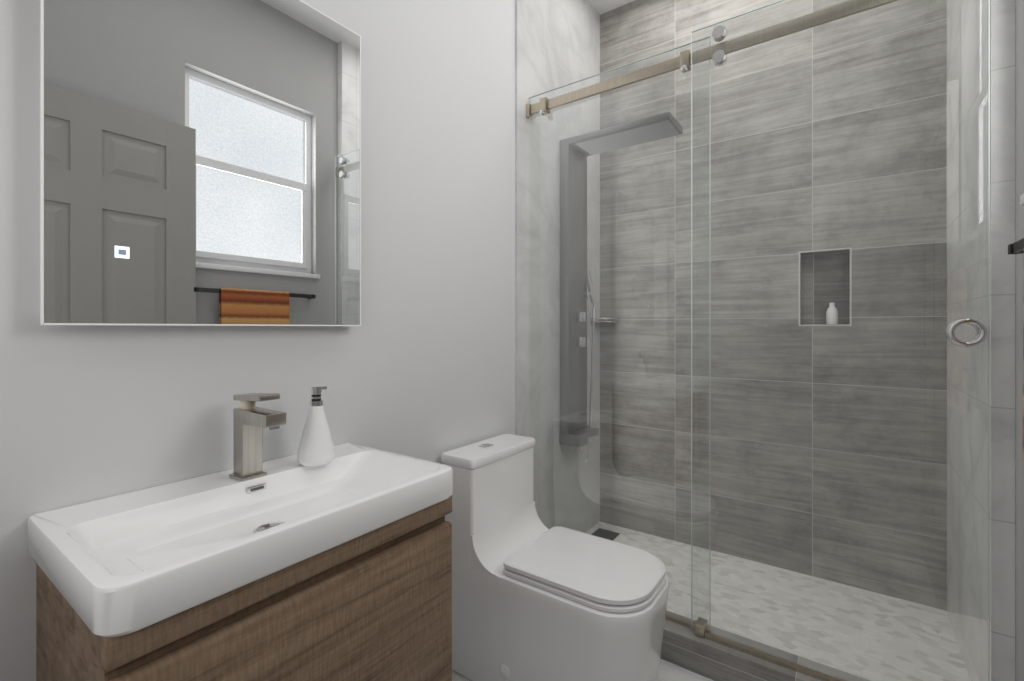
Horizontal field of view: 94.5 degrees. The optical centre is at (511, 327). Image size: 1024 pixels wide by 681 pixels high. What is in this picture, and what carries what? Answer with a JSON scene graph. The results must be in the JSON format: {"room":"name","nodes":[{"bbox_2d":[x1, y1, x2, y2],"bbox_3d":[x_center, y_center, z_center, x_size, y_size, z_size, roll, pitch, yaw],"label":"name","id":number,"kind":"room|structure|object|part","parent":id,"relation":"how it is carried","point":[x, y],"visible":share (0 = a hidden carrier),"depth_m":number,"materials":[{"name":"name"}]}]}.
{"room":"bathroom","nodes":[
{"label":"bathroom","id":0,"kind":"room"},
{"bbox_2d":[0,0,514,680],"bbox_3d":[-0.547,-0.300,1.242,0.001,2.960,1.928,0,0,36],"label":"wall","id":1,"kind":"structure","parent":0,"point":[420,362],"depth_m":1.36,"materials":[{"name":"white paint"}]},
{"bbox_2d":[40,0,360,325],"bbox_3d":[-0.632,-0.415,1.085,0.041,0.821,0.651,0,0,35],"label":"mirror","id":2,"kind":"object","parent":1,"relation":"attached to","point":[200,162],"visible":0.98,"depth_m":1.01,"materials":[{"name":"silver mirror"}]},
{"bbox_2d":[27,393,452,680],"bbox_3d":[-0.484,0.510,0.968,0.416,0.740,0.655,0,0,35],"label":"bathroom vanity","id":3,"kind":"object","parent":1,"relation":"attached to","point":[251,565],"visible":1,"depth_m":0.84,"materials":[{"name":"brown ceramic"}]},
{"bbox_2d":[27,442,452,637],"bbox_3d":[-0.484,0.360,0.968,0.416,0.066,0.655,0,0,35],"label":"sink","id":4,"kind":"object","parent":3,"relation":"in","point":[134,564],"depth_m":0.84,"materials":[{"name":"white ceramic"}]},
{"bbox_2d":[229,393,286,481],"bbox_3d":[-0.546,0.233,1.019,0.148,0.188,0.056,0,0,35],"label":"faucet","id":5,"kind":"object","parent":3,"relation":"on","point":[249,420],"depth_m":1.02,"materials":[{"name":"silver metal"}]},
{"bbox_3d":[-0.334,0.667,0.861,0.026,0.425,0.639,0,0,35],"label":"drawer","id":6,"kind":"part","parent":3,"relation":"part of","materials":[{"name":"brown wood"}]},
{"bbox_2d":[297,386,334,465],"bbox_3d":[-0.475,0.234,1.149,0.084,0.184,0.084,0,0,35],"label":"soap dispenser bottle","id":7,"kind":"object","parent":3,"relation":"on","point":[316,446],"visible":1,"depth_m":1.13,"materials":[{"name":"white ceramic"}]},
{"bbox_2d":[515,0,599,532],"bbox_3d":[0.257,-0.300,2.358,0.012,2.960,0.822,0,0,35],"label":"wall","id":8,"kind":"structure","parent":0,"point":[557,43],"depth_m":2.24,"materials":[{"name":"grey tile"}]},
{"bbox_2d":[590,317,618,321],"bbox_3d":[0.506,-0.045,2.604,0.126,0.026,0.126,0,0,35],"label":"corner shelf","id":9,"kind":"object","parent":8,"relation":"attached to","point":[601,318],"depth_m":2.58,"materials":[{"name":"silver metal"}]},
{"bbox_2d":[560,111,682,461],"bbox_3d":[0.513,-0.118,2.248,0.532,1.604,0.224,0,0,35],"label":"shower panel","id":10,"kind":"object","parent":8,"relation":"attached to","point":[573,333],"depth_m":2.31,"materials":[{"name":"metal"}]},
{"bbox_2d":[452,659,712,680],"bbox_3d":[0.078,1.180,0.810,1.520,0.001,1.950,0,0,36],"label":"floor","id":11,"kind":"structure","parent":0,"point":[668,671],"depth_m":1.61,"materials":[{"name":"tile"}]},
{"bbox_2d":[441,434,669,680],"bbox_3d":[0.149,0.804,1.584,0.704,0.752,0.388,0,0,35],"label":"toilet","id":12,"kind":"object","parent":11,"relation":"on","point":[534,598],"visible":0.98,"depth_m":1.49,"materials":[{"name":"white ceramic"}]},
{"bbox_3d":[-0.077,0.627,1.745,0.140,0.326,0.380,0,0,35],"label":"tank","id":13,"kind":"part","parent":12,"relation":"part of","materials":[{"name":"white ceramic"}]},
{"bbox_3d":[-0.076,0.449,1.745,0.150,0.031,0.388,0,0,35],"label":"tank lid","id":14,"kind":"part","parent":12,"relation":"part of","materials":[{"name":"white ceramic"}]},
{"bbox_3d":[0.245,0.751,1.516,0.448,0.022,0.352,0,0,35],"label":"seat lid","id":15,"kind":"part","parent":12,"relation":"part of","materials":[{"name":"white plastic"}]},
{"bbox_3d":[0.246,0.771,1.515,0.450,0.015,0.356,0,0,35],"label":"seat","id":16,"kind":"part","parent":12,"relation":"part of","materials":[{"name":"white plastic"}]},
{"bbox_2d":[661,611,869,680],"bbox_3d":[0.661,1.124,1.665,1.475,0.112,0.120,0,0,35],"label":"shower curb","id":17,"kind":"object","parent":11,"relation":"on","point":[685,647],"visible":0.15,"depth_m":1.58,"materials":[{"name":"grey tile"}]},
{"bbox_2d":[526,0,989,680],"bbox_3d":[0.654,0.014,1.656,1.473,2.108,0.069,0,0,35],"label":"glass shower door","id":18,"kind":"structure","parent":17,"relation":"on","point":[688,60],"depth_m":1.55,"materials":[{"name":"clear glass"}]},
{"label":"shower enclosure fixed glass","id":19,"kind":"part","parent":18,"relation":"part of","materials":[{"name":"clear glass"}]},
{"label":"shower enclosure sliding glass","id":20,"kind":"part","parent":18,"relation":"part of","materials":[{"name":"clear glass"}]},
{"bbox_3d":[1.179,0.012,1.273,0.018,0.018,0.024,0,0,35],"label":"shower enclosure handle post","id":21,"kind":"part","parent":18,"relation":"part of","materials":[{"name":"silver metal"}]},
{"bbox_2d":[588,0,634,14],"bbox_3d":[0.311,-1.780,1.135,1.520,0.001,2.750,0,0,36],"label":"ceiling","id":22,"kind":"structure","parent":0,"point":[602,6],"depth_m":2.60,"materials":[{"name":"white paint"}]},
{"bbox_2d":[600,0,946,610],"bbox_3d":[1.117,-0.300,2.304,1.475,2.960,0.090,0,0,35],"label":"tiled wall","id":23,"kind":"structure","parent":0,"point":[633,31],"depth_m":2.16,"materials":[{"name":"grey tile"}]},
{"bbox_2d":[799,252,799,325],"bbox_3d":[1.292,-0.176,2.126,0.006,0.334,0.006,0,0,35],"label":"trim","id":24,"kind":"structure","parent":23,"relation":"attached to","point":[799,289],"depth_m":2.12,"materials":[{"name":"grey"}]},
{"bbox_2d":[800,324,849,325],"bbox_3d":[1.368,-0.012,2.071,0.181,0.006,0.006,0,0,35],"label":"trim","id":25,"kind":"structure","parent":23,"relation":"attached to","point":[827,325],"depth_m":2.06,"materials":[{"name":"grey metal"}]},
{"bbox_2d":[800,248,849,252],"bbox_3d":[1.368,-0.340,2.071,0.181,0.006,0.006,0,0,35],"label":"trim","id":26,"kind":"structure","parent":23,"relation":"attached to","point":[824,250],"depth_m":2.07,"materials":[{"name":"grey metal"}]},
{"bbox_2d":[826,302,837,323],"bbox_3d":[1.417,-0.065,2.094,0.044,0.097,0.044,0,0,35],"label":"bottle","id":27,"kind":"object","parent":23,"relation":"in","point":[834,312],"depth_m":2.08,"materials":[{"name":"white plastic"}]},
{"bbox_2d":[850,247,851,325],"bbox_3d":[1.444,-0.176,2.017,0.006,0.334,0.006,0,0,35],"label":"trim","id":28,"kind":"structure","parent":23,"relation":"attached to","point":[850,286],"depth_m":2.02,"materials":[{"name":"grey metal"}]},
{"bbox_2d":[586,522,970,680],"bbox_3d":[0.893,1.140,1.991,1.475,0.080,0.680,0,0,35],"label":"shower floor","id":29,"kind":"structure","parent":0,"point":[836,633],"depth_m":1.81,"materials":[{"name":"tile"}]},
{"bbox_2d":[592,528,619,540],"bbox_3d":[0.496,1.098,2.514,0.120,0.004,0.110,0,0,35],"label":"drain cover","id":30,"kind":"object","parent":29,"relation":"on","point":[611,533],"depth_m":2.51,"materials":[{"name":"black metal"}]},
{"bbox_2d":[947,0,1014,680],"bbox_3d":[1.505,-0.300,1.540,0.045,2.960,0.705,0,0,35],"label":"wall","id":31,"kind":"structure","parent":0,"point":[1002,343],"depth_m":1.35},
{"bbox_2d":[1015,0,1023,680],"bbox_3d":[0.761,-0.300,0.381,0.090,2.960,2.045,0,0,35],"label":"wall","id":32,"kind":"structure","parent":0,"point":[1019,285],"depth_m":1.21,"materials":[{"name":"grey paint"}]},
{"bbox_2d":[1008,238,1023,461],"bbox_3d":[1.005,0.039,0.852,0.057,0.482,0.635,0,0,35],"label":"towel bar","id":33,"kind":"object","parent":32,"relation":"attached to","point":[1017,247],"visible":1,"depth_m":1.03,"materials":[{"name":"grey metal"}]},
{"bbox_3d":[1.187,-0.185,1.098,0.047,0.022,0.022,0,0,35],"label":"post","id":34,"kind":"part","parent":33,"relation":"part of","materials":[{"name":"black metal"}]},
{"bbox_2d":[1022,238,1023,461],"bbox_3d":[0.983,0.039,0.840,0.033,0.482,0.350,0,0,35],"label":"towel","id":35,"kind":"object","parent":33,"relation":"hanging from","point":[1023,286],"depth_m":0.99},
{"bbox_2d":[1020,194,1023,205],"bbox_3d":[1.062,-0.307,0.818,0.108,0.025,0.725,0,0,35],"label":"window sill","id":36,"kind":"structure","parent":32,"relation":"attached to","point":[1022,200],"depth_m":1.13,"materials":[{"name":"white"}]}
]}

